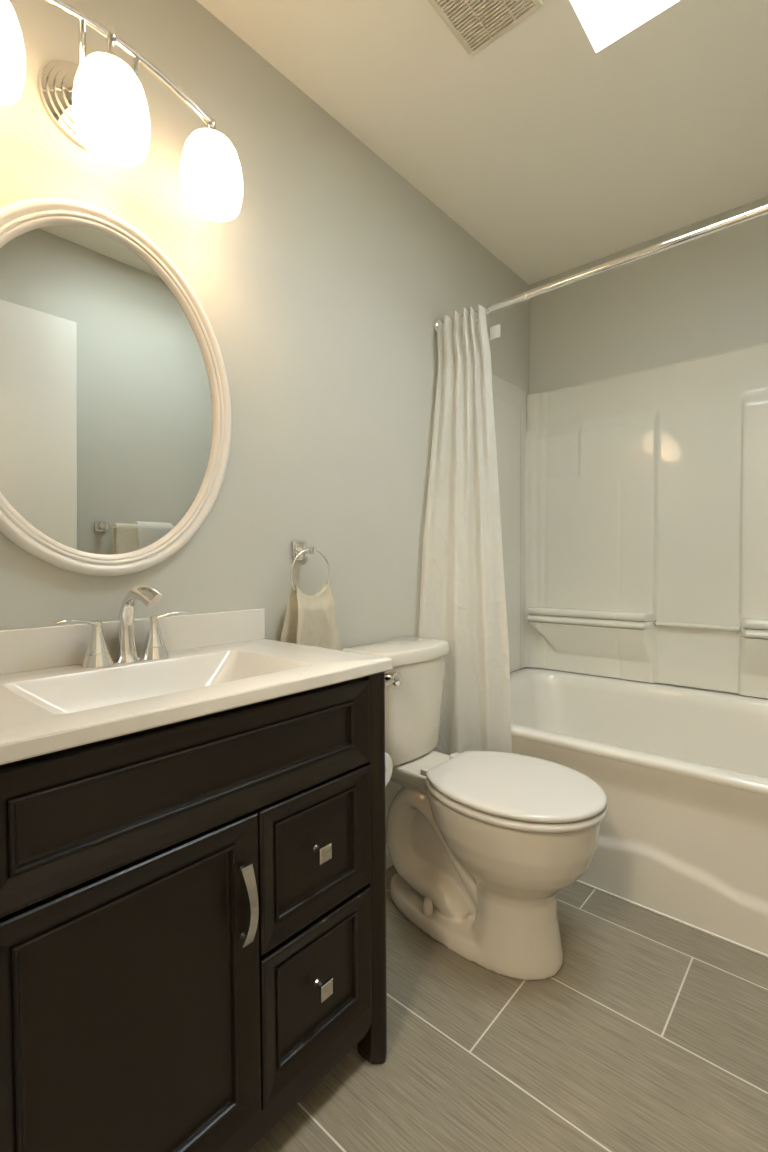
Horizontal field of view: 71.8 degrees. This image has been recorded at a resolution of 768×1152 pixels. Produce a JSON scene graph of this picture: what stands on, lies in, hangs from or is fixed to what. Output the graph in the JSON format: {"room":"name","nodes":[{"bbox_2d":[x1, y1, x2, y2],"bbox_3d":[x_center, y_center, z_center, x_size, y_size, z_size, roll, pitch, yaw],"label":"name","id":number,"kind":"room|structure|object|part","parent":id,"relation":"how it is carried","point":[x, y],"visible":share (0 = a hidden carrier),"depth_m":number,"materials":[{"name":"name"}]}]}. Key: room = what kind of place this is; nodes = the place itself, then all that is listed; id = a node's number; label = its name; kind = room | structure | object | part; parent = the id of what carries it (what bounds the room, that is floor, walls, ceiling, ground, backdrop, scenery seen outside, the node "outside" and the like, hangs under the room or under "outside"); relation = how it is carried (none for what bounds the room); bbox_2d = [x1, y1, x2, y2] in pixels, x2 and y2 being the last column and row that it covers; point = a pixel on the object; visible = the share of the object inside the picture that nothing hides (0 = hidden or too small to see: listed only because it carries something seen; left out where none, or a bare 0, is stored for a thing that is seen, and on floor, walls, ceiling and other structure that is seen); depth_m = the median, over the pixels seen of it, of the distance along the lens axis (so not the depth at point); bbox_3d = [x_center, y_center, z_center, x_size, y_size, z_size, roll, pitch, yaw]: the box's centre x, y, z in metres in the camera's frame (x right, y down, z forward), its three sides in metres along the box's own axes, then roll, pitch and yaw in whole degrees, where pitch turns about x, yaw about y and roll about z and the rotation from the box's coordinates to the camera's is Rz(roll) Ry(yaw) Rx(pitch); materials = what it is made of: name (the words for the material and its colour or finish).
{"room":"bathroom","nodes":[
{"label":"bathroom","id":0,"kind":"room"},
{"bbox_2d":[0,0,528,843],"bbox_3d":[-0.114,-0.192,1.778,0.100,2.440,2.632,1,2,41],"label":"wall","id":1,"kind":"structure","parent":0,"point":[322,299],"depth_m":1.50,"materials":[{"name":"grey paint"}]},
{"bbox_2d":[0,197,230,575],"bbox_3d":[-0.586,-0.380,1.123,0.030,0.762,0.596,3,3,41],"label":"oval mirror","id":2,"kind":"object","parent":1,"relation":"attached to","point":[115,403],"visible":1,"depth_m":1.11,"materials":[{"name":"white mirror"}]},
{"bbox_2d":[0,0,242,221],"bbox_3d":[-0.547,-0.935,1.042,0.196,0.225,0.559,1,2,41],"label":"vanity light","id":3,"kind":"object","parent":1,"relation":"attached to","point":[100,103],"visible":1,"depth_m":1.05,"materials":[{"name":"white glass"}]},
{"bbox_3d":[-0.664,-0.888,0.863,0.134,0.142,0.134,1,2,41],"label":"lamp shade","id":4,"kind":"part","parent":3,"relation":"part of","materials":[{"name":"white glass"}]},
{"bbox_3d":[-0.580,-0.999,1.021,0.015,0.077,0.102,-1,2,-28],"label":"arm","id":5,"kind":"part","parent":3,"relation":"part of","materials":[{"name":"silver metal"}]},
{"bbox_3d":[-0.524,-0.903,1.022,0.134,0.142,0.134,1,2,41],"label":"lamp shade","id":6,"kind":"part","parent":3,"relation":"part of","materials":[{"name":"white glass"}]},
{"bbox_2d":[104,26,119,58],"bbox_3d":[-0.524,-1.007,1.019,0.062,0.080,0.062,1,2,41],"label":"socket","id":7,"kind":"object","parent":3,"relation":"attached to","point":[112,38],"depth_m":1.01,"materials":[{"name":"silver metal"}]},
{"bbox_3d":[-0.537,-1.000,1.070,0.107,0.077,0.015,0,2,14],"label":"arm","id":8,"kind":"part","parent":3,"relation":"part of","materials":[{"name":"silver metal"}]},
{"bbox_3d":[-0.384,-0.898,1.182,0.134,0.142,0.134,1,2,41],"label":"lamp shade","id":9,"kind":"part","parent":3,"relation":"part of","materials":[{"name":"white glass"}]},
{"bbox_2d":[204,117,220,132],"bbox_3d":[-0.384,-0.988,1.180,0.062,0.051,0.062,1,2,41],"label":"socket","id":10,"kind":"object","parent":3,"relation":"attached to","point":[210,122],"depth_m":1.17,"materials":[{"name":"silver metal"}]},
{"bbox_2d":[0,608,264,674],"bbox_3d":[-0.594,0.139,1.145,0.019,0.082,0.800,1,2,41],"label":"backsplash","id":11,"kind":"structure","parent":1,"relation":"attached to","point":[35,648],"depth_m":1.14,"materials":[{"name":"stone"}]},
{"bbox_2d":[290,541,330,592],"bbox_3d":[-0.225,-0.015,1.532,0.062,0.171,0.149,1,2,41],"label":"towel ring","id":12,"kind":"object","parent":1,"relation":"attached to","point":[300,549],"visible":0.99,"depth_m":1.53,"materials":[{"name":"silver metal"}]},
{"bbox_3d":[-0.221,-0.073,1.527,0.050,0.020,0.020,1,2,41],"label":"post","id":13,"kind":"part","parent":12,"relation":"part of","materials":[{"name":"silver metal"}]},
{"bbox_2d":[280,584,342,650],"bbox_3d":[-0.206,0.167,1.515,0.061,0.285,0.250,1,2,41],"label":"hand towel","id":14,"kind":"object","parent":12,"relation":"hanging from","point":[311,620],"visible":0.63,"depth_m":1.50,"materials":[{"name":"beige fabric"}]},
{"bbox_2d":[386,844,392,869],"bbox_3d":[-0.044,0.985,1.797,0.012,0.085,0.875,1,2,41],"label":"baseboard","id":15,"kind":"structure","parent":1,"relation":"attached to","point":[389,863],"depth_m":1.86,"materials":[{"name":"white paint"}]},
{"bbox_2d":[434,204,767,333],"bbox_3d":[0.782,-0.951,1.552,1.523,0.060,0.060,1,2,41],"label":"shower curtain rod","id":16,"kind":"object","parent":1,"relation":"attached to","point":[760,211],"visible":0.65,"depth_m":1.57,"materials":[{"name":"silver metal"}]},
{"bbox_2d":[419,305,511,754],"bbox_3d":[0.300,-0.047,1.939,0.331,1.857,0.141,0,2,17],"label":"shower curtain","id":17,"kind":"object","parent":16,"relation":"hanging from","point":[463,599],"visible":0.86,"depth_m":1.92,"materials":[{"name":"white fabric"}]},
{"bbox_2d":[196,0,767,284],"bbox_3d":[0.490,-1.450,1.208,1.725,0.100,2.632,1,2,41],"label":"ceiling","id":18,"kind":"structure","parent":0,"point":[576,137],"depth_m":1.58,"materials":[{"name":"white paint"}]},
{"bbox_2d":[428,0,542,57],"bbox_3d":[0.235,-1.395,1.273,0.203,0.012,0.232,1,2,41],"label":"ceiling vent","id":19,"kind":"object","parent":18,"relation":"in","point":[476,24],"visible":1,"depth_m":1.32,"materials":[{"name":"beige plastic"}]},
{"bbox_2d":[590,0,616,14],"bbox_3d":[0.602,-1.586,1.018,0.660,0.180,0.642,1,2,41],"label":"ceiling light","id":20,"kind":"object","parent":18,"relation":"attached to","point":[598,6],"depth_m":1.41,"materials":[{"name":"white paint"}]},
{"bbox_2d":[248,865,767,1151],"bbox_3d":[0.504,1.063,1.277,1.725,0.050,2.632,1,2,41],"label":"floor","id":21,"kind":"structure","parent":0,"point":[650,1034],"depth_m":1.15,"materials":[{"name":"grey tile"}]},
{"bbox_2d":[0,672,386,1151],"bbox_3d":[-0.388,0.630,1.026,0.498,0.842,0.840,1,2,41],"label":"bathroom vanity","id":22,"kind":"object","parent":21,"relation":"on","point":[193,911],"visible":1,"depth_m":0.82,"materials":[{"name":"black wood"}]},
{"bbox_3d":[-0.345,0.663,0.761,0.020,0.518,0.390,1,2,41],"label":"door","id":23,"kind":"part","parent":22,"relation":"part of","materials":[{"name":"brown wood"}]},
{"bbox_3d":[-0.255,0.308,0.856,0.020,0.174,0.669,1,2,41],"label":"false drawer","id":24,"kind":"part","parent":22,"relation":"part of","materials":[{"name":"brown wood"}]},
{"bbox_2d":[0,608,392,764],"bbox_3d":[-0.422,0.192,0.997,0.474,0.181,0.801,1,2,41],"label":"countertop","id":25,"kind":"structure","parent":22,"relation":"on","point":[215,662],"depth_m":1.02,"materials":[{"name":"stone"}]},
{"bbox_2d":[53,585,189,667],"bbox_3d":[-0.541,0.099,1.119,0.213,0.162,0.198,0,2,-6],"label":"faucet","id":26,"kind":"object","parent":25,"relation":"on","point":[97,654],"visible":1,"depth_m":1.10,"materials":[{"name":"silver metal"}]},
{"bbox_3d":[-0.605,0.094,1.049,0.018,0.020,0.085,1,2,39],"label":"lever","id":27,"kind":"part","parent":26,"relation":"part of","materials":[{"name":"silver metal"}]},
{"bbox_3d":[-0.583,0.136,1.079,0.058,0.092,0.058,1,2,41],"label":"handle","id":28,"kind":"part","parent":26,"relation":"part of","materials":[{"name":"silver metal"}]},
{"bbox_3d":[-0.544,0.170,1.124,0.051,0.020,0.051,1,2,41],"label":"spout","id":29,"kind":"part","parent":26,"relation":"part of","materials":[{"name":"silver metal"}]},
{"bbox_3d":[-0.502,0.095,1.085,0.155,0.151,0.038,1,2,41],"label":"spout","id":30,"kind":"part","parent":26,"relation":"part of","materials":[{"name":"silver metal"}]},
{"bbox_3d":[-0.506,0.133,1.167,0.058,0.092,0.058,1,2,41],"label":"handle","id":31,"kind":"part","parent":26,"relation":"part of","materials":[{"name":"silver metal"}]},
{"bbox_3d":[-0.481,0.090,1.191,0.018,0.020,0.085,1,2,44],"label":"lever","id":32,"kind":"part","parent":26,"relation":"part of","materials":[{"name":"silver metal"}]},
{"bbox_3d":[-0.220,0.538,0.862,0.033,0.130,0.021,1,2,41],"label":"handle","id":33,"kind":"part","parent":22,"relation":"part of","materials":[{"name":"silver metal"}]},
{"bbox_3d":[-0.257,0.947,0.878,0.022,0.048,0.677,1,2,41],"label":"rail","id":34,"kind":"part","parent":22,"relation":"part of","materials":[{"name":"brown wood"}]},
{"bbox_3d":[-0.125,0.521,1.010,0.020,0.249,0.276,1,2,41],"label":"drawer","id":35,"kind":"part","parent":22,"relation":"part of","materials":[{"name":"brown wood"}]},
{"bbox_3d":[-0.123,0.785,1.017,0.020,0.259,0.276,1,2,41],"label":"drawer","id":36,"kind":"part","parent":22,"relation":"part of","materials":[{"name":"brown wood"}]},
{"bbox_3d":[-0.118,0.522,1.004,0.032,0.030,0.030,1,2,41],"label":"knob","id":37,"kind":"part","parent":22,"relation":"part of","materials":[{"name":"silver metal"}]},
{"bbox_3d":[-0.117,0.784,1.012,0.032,0.030,0.030,1,2,41],"label":"knob","id":38,"kind":"part","parent":22,"relation":"part of","materials":[{"name":"silver metal"}]},
{"bbox_3d":[-0.021,0.624,1.144,0.061,0.842,0.049,1,2,41],"label":"leg","id":39,"kind":"part","parent":22,"relation":"part of","materials":[{"name":"brown wood"}]},
{"bbox_2d":[385,752,392,785],"bbox_3d":[-0.045,0.457,1.270,0.100,0.089,0.089,1,2,41],"label":"toilet paper roll","id":40,"kind":"object","parent":22,"relation":"attached to","point":[388,761],"visible":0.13,"depth_m":1.26,"materials":[{"name":"white paper"}]},
{"bbox_2d":[342,636,607,980],"bbox_3d":[0.258,0.629,1.552,0.758,0.806,0.420,1,2,41],"label":"toilet","id":41,"kind":"object","parent":21,"relation":"on","point":[482,845],"visible":0.95,"depth_m":1.43,"materials":[{"name":"white ceramic"}]},
{"bbox_3d":[0.015,0.299,1.533,0.056,0.042,0.077,1,2,41],"label":"flush lever","id":42,"kind":"part","parent":41,"relation":"part of","materials":[{"name":"silver metal"}]},
{"bbox_3d":[0.056,0.243,1.721,0.206,0.042,0.368,1,2,41],"label":"tank lid","id":43,"kind":"part","parent":41,"relation":"part of","materials":[{"name":"white ceramic"}]},
{"bbox_3d":[0.059,0.421,1.724,0.188,0.312,0.340,1,2,41],"label":"tank","id":44,"kind":"part","parent":41,"relation":"part of","materials":[{"name":"white ceramic"}]},
{"bbox_3d":[0.260,0.808,1.560,0.717,0.448,0.383,1,2,41],"label":"bowl","id":45,"kind":"part","parent":41,"relation":"part of","materials":[{"name":"white ceramic"}]},
{"bbox_3d":[0.365,0.592,1.460,0.469,0.020,0.405,1,2,41],"label":"seat","id":46,"kind":"part","parent":41,"relation":"part of","materials":[{"name":"white plastic"}]},
{"bbox_3d":[0.365,0.568,1.460,0.467,0.020,0.399,1,2,41],"label":"lid","id":47,"kind":"part","parent":41,"relation":"part of","materials":[{"name":"white plastic"}]},
{"bbox_2d":[510,667,767,954],"bbox_3d":[1.054,0.744,1.897,1.521,0.547,0.756,1,2,41],"label":"bathtub","id":48,"kind":"object","parent":21,"relation":"on","point":[682,772],"visible":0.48,"depth_m":1.68,"materials":[{"name":"ceramic"}]},
{"bbox_2d":[510,667,767,796],"bbox_3d":[1.053,0.684,1.895,1.521,0.428,0.756,1,2,41],"label":"basin","id":49,"kind":"object","parent":48,"relation":"in","point":[632,738],"depth_m":2.05,"materials":[{"name":"ceramic"}]},
{"bbox_2d":[576,880,767,957],"bbox_3d":[0.815,1.024,1.631,1.499,0.006,0.009,1,2,41],"label":"trim","id":50,"kind":"structure","parent":48,"relation":"attached to","point":[578,881],"depth_m":1.57,"materials":[{"name":"white"}]},
{"bbox_2d":[529,196,767,693],"bbox_3d":[1.332,-0.212,2.194,1.525,2.440,0.100,1,2,41],"label":"wall","id":51,"kind":"structure","parent":0,"point":[708,295],"depth_m":2.25,"materials":[{"name":"grey paint"}]},
{"bbox_2d":[492,342,767,698],"bbox_3d":[1.050,-0.174,1.873,1.531,1.438,0.753,1,2,41],"label":"tub surround","id":52,"kind":"object","parent":51,"relation":"attached to","point":[634,505],"visible":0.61,"depth_m":2.26,"materials":[{"name":"plastic"}]},
{"bbox_3d":[0.465,-0.183,2.354,0.018,1.438,0.704,1,2,41],"label":"panel","id":53,"kind":"part","parent":52,"relation":"part of","materials":[{"name":"plastic"}]}
]}

